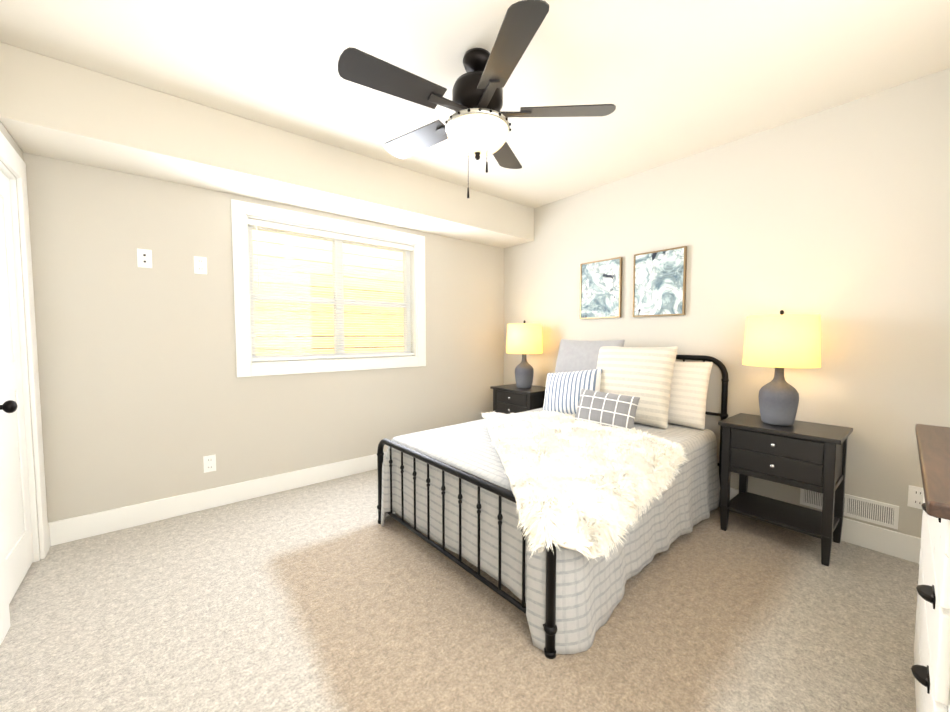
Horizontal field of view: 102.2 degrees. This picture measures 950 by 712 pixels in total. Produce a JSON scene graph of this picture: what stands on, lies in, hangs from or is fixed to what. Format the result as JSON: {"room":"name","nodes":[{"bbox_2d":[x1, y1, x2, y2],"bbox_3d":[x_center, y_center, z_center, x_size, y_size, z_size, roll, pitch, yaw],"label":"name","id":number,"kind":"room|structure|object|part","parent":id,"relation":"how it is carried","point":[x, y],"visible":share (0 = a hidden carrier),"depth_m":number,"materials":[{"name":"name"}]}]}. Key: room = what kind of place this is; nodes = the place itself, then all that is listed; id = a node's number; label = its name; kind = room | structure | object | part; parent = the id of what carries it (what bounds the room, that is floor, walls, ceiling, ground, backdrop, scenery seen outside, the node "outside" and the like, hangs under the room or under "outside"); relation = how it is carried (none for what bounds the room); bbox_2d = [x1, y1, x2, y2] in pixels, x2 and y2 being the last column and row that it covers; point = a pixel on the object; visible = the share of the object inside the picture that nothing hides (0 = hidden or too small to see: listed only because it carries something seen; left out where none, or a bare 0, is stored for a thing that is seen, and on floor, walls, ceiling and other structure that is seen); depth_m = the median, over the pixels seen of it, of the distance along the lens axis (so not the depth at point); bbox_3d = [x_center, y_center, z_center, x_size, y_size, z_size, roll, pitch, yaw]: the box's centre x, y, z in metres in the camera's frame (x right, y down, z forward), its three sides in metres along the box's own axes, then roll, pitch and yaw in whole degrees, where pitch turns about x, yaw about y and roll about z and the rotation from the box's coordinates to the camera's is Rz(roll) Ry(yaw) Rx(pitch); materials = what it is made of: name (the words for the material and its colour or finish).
{"room":"bedroom","nodes":[
{"label":"bedroom","id":0,"kind":"room"},
{"bbox_2d":[0,121,39,551],"bbox_3d":[-1.375,-0.096,0.682,0.289,2.570,3.700,-3,4,-39],"label":"wall","id":1,"kind":"structure","parent":0,"point":[9,406],"depth_m":1.92,"materials":[{"name":"paint"}]},
{"bbox_3d":[-2.009,0.218,1.633,0.079,0.064,0.064,-3,4,-39],"label":"door knob","id":2,"kind":"part","parent":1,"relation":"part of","materials":[{"name":"brown metal"}]},
{"bbox_2d":[0,170,33,603],"bbox_3d":[-2.202,0.114,1.773,0.035,2.010,0.599,-3,4,-39],"label":"door","id":3,"kind":"structure","parent":1,"relation":"in","point":[16,505],"depth_m":1.89,"materials":[{"name":"white wood"}]},
{"bbox_2d":[0,131,48,642],"bbox_3d":[-2.244,0.055,1.735,0.218,2.155,0.865,-3,4,-39],"label":"door frame","id":4,"kind":"structure","parent":1,"relation":"attached to","point":[12,160],"depth_m":2.03,"materials":[{"name":"white wood"}]},
{"bbox_2d":[23,152,503,522],"bbox_3d":[-1.139,-0.242,3.402,4.060,2.570,0.200,-3,4,-39],"label":"wall","id":5,"kind":"structure","parent":0,"point":[147,394],"depth_m":2.57,"materials":[{"name":"paint"}]},
{"bbox_2d":[137,249,151,267],"bbox_3d":[-2.105,-0.622,2.445,0.072,0.116,0.010,-3,4,-39],"label":"outlet plate","id":6,"kind":"object","parent":5,"relation":"attached to","point":[144,258],"visible":1,"depth_m":2.44,"materials":[{"name":"white plastic"}]},
{"bbox_2d":[194,256,206,273],"bbox_3d":[-1.882,-0.622,2.631,0.072,0.116,0.008,-3,4,-39],"label":"outlet","id":7,"kind":"object","parent":5,"relation":"attached to","point":[200,265],"visible":1,"depth_m":2.63,"materials":[{"name":"white plastic"}]},
{"bbox_2d":[203,454,215,472],"bbox_3d":[-1.874,0.761,2.711,0.072,0.116,0.008,-3,4,-39],"label":"electrical outlet plate","id":8,"kind":"object","parent":5,"relation":"attached to","point":[209,461],"visible":1,"depth_m":2.71,"materials":[{"name":"white plastic"}]},
{"bbox_2d":[48,452,385,547],"bbox_3d":[-1.075,0.976,3.365,3.630,0.140,0.040,-3,4,-39],"label":"baseboard","id":9,"kind":"structure","parent":5,"relation":"attached to","point":[94,524],"depth_m":2.66,"materials":[{"name":"white wood"}]},
{"bbox_2d":[231,199,425,376],"bbox_3d":[-1.176,-0.510,3.345,1.610,1.270,0.218,-3,4,-39],"label":"window","id":10,"kind":"structure","parent":5,"relation":"in","point":[329,293],"depth_m":3.21,"materials":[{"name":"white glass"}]},
{"bbox_3d":[-1.202,-0.512,3.377,1.406,1.066,0.065,-3,4,-39],"label":"vinyl window frame","id":11,"kind":"part","parent":10,"relation":"part of","materials":[{"name":"white plastic"}]},
{"bbox_2d":[248,218,413,360],"bbox_3d":[-1.142,-0.513,3.304,1.398,1.052,0.054,-3,4,-39],"label":"window blinds","id":12,"kind":"object","parent":10,"relation":"attached to","point":[290,228],"visible":0.85,"depth_m":3.21,"materials":[{"name":"white plastic"}]},
{"bbox_2d":[0,42,533,247],"bbox_3d":[-0.929,-1.342,3.087,3.658,0.339,0.459,-3,4,-39],"label":"soffit","id":13,"kind":"structure","parent":0,"point":[50,107],"depth_m":2.34,"materials":[{"name":"paint"}]},
{"bbox_2d":[0,469,918,711],"bbox_3d":[0.102,1.171,1.972,4.060,0.100,4.100,-3,4,-39],"label":"floor","id":14,"kind":"structure","parent":0,"point":[333,595],"depth_m":1.62,"materials":[{"name":"carpet"}]},
{"bbox_2d":[490,384,545,414],"bbox_3d":[0.499,0.669,3.961,0.424,0.690,0.560,-3,4,-39],"label":"nightstand","id":15,"kind":"object","parent":14,"relation":"on","point":[510,398],"visible":0.33,"depth_m":3.80,"materials":[{"name":"black wood"}]},
{"bbox_2d":[506,320,542,387],"bbox_3d":[0.504,-0.020,3.928,0.370,0.686,0.370,-3,4,-39],"label":"lamp","id":16,"kind":"object","parent":15,"relation":"on","point":[524,339],"visible":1,"depth_m":3.79,"materials":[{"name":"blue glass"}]},
{"bbox_3d":[0.504,-0.177,3.920,0.370,0.298,0.370,-3,4,-39],"label":"lamp shade","id":17,"kind":"part","parent":16,"relation":"part of","materials":[{"name":"fabric"}]},
{"bbox_2d":[377,339,728,658],"bbox_3d":[0.559,0.493,2.553,2.090,1.192,1.596,-3,4,-41],"label":"bed","id":18,"kind":"object","parent":14,"relation":"on","point":[579,499],"visible":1,"depth_m":2.00,"materials":[{"name":"white fabric"}]},
{"bbox_2d":[718,413,852,566],"bbox_3d":[1.852,0.757,2.324,0.424,0.690,0.560,-3,4,-39],"label":"nightstand","id":19,"kind":"object","parent":14,"relation":"on","point":[811,456],"visible":1,"depth_m":2.22,"materials":[{"name":"black wood"}]},
{"bbox_2d":[742,310,820,425],"bbox_3d":[1.838,0.067,2.315,0.370,0.686,0.370,-3,4,-39],"label":"lamp","id":20,"kind":"object","parent":19,"relation":"on","point":[780,343],"visible":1,"depth_m":2.21,"materials":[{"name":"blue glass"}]},
{"bbox_3d":[1.838,-0.090,2.307,0.370,0.298,0.370,-3,4,-39],"label":"lamp shade","id":21,"kind":"part","parent":20,"relation":"part of","materials":[{"name":"fabric"}]},
{"bbox_2d":[911,424,949,711],"bbox_3d":[1.399,0.725,0.961,1.000,0.900,0.410,-3,4,-42],"label":"dresser","id":22,"kind":"object","parent":14,"relation":"on","point":[930,668],"visible":1,"depth_m":0.89,"materials":[{"name":"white wood"}]},
{"bbox_2d":[0,0,949,207],"bbox_3d":[0.102,-1.505,1.828,4.060,0.120,4.100,-3,4,-39],"label":"ceiling","id":23,"kind":"structure","parent":0,"point":[672,80],"depth_m":1.89,"materials":[{"name":"paint"}]},
{"bbox_2d":[338,0,615,197],"bbox_3d":[-0.025,-1.113,1.870,1.244,0.664,1.262,-3,4,-39],"label":"fan","id":24,"kind":"object","parent":23,"relation":"hanging from","point":[477,125],"visible":1,"depth_m":1.75,"materials":[{"name":"black wood"}]},
{"bbox_3d":[0.013,-1.293,1.869,0.246,0.303,0.246,-3,4,-39],"label":"motor","id":25,"kind":"part","parent":24,"relation":"part of","materials":[{"name":"brown metal"}]},
{"bbox_3d":[0.013,-1.049,1.882,0.302,0.104,0.302,-3,4,-39],"label":"lamp shade","id":26,"kind":"part","parent":24,"relation":"part of","materials":[{"name":"beige glass"}]},
{"bbox_2d":[503,68,949,537],"bbox_3d":[1.654,-0.224,3.050,0.200,2.570,3.900,-3,4,-39],"label":"wall","id":27,"kind":"structure","parent":0,"point":[837,219],"depth_m":2.37,"materials":[{"name":"paint"}]},
{"bbox_2d":[580,257,622,318],"bbox_3d":[1.134,-0.602,3.476,0.030,0.520,0.410,-3,4,-39],"label":"picture","id":28,"kind":"object","parent":27,"relation":"attached to","point":[600,288],"visible":1,"depth_m":3.46,"materials":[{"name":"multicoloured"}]},
{"bbox_2d":[632,246,686,316],"bbox_3d":[1.468,-0.580,3.072,0.030,0.520,0.410,-3,4,-39],"label":"picture","id":29,"kind":"object","parent":27,"relation":"attached to","point":[659,282],"visible":1,"depth_m":3.05,"materials":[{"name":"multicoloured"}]},
{"bbox_2d":[730,488,920,563],"bbox_3d":[1.506,0.989,3.122,0.021,0.140,3.700,-3,4,-39],"label":"baseboard","id":30,"kind":"structure","parent":27,"relation":"attached to","point":[889,542],"depth_m":2.16,"materials":[{"name":"white wood"}]},
{"bbox_2d":[800,488,898,529],"bbox_3d":[2.203,0.884,2.277,0.009,0.130,0.420,-3,4,-39],"label":"air vent","id":31,"kind":"object","parent":27,"relation":"in","point":[874,511],"visible":0.71,"depth_m":2.22,"materials":[{"name":"white metal"}]},
{"bbox_2d":[907,485,923,509],"bbox_3d":[2.378,0.761,2.059,0.008,0.116,0.072,-3,4,-39],"label":"outlet","id":32,"kind":"object","parent":27,"relation":"attached to","point":[915,496],"visible":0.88,"depth_m":2.06,"materials":[{"name":"white plastic"}]},
{"bbox_3d":[-1.440,1.659,4.073,9.000,0.100,1.040,-3,4,-39],"label":"ground","id":33,"kind":"structure","parent":0,"visible":0},
{"bbox_2d":[252,229,403,355],"bbox_3d":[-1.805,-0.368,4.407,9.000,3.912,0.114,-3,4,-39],"label":"window glass","id":34,"kind":"object","parent":33,"relation":"on","point":[264,259],"depth_m":4.36,"materials":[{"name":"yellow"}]}
]}

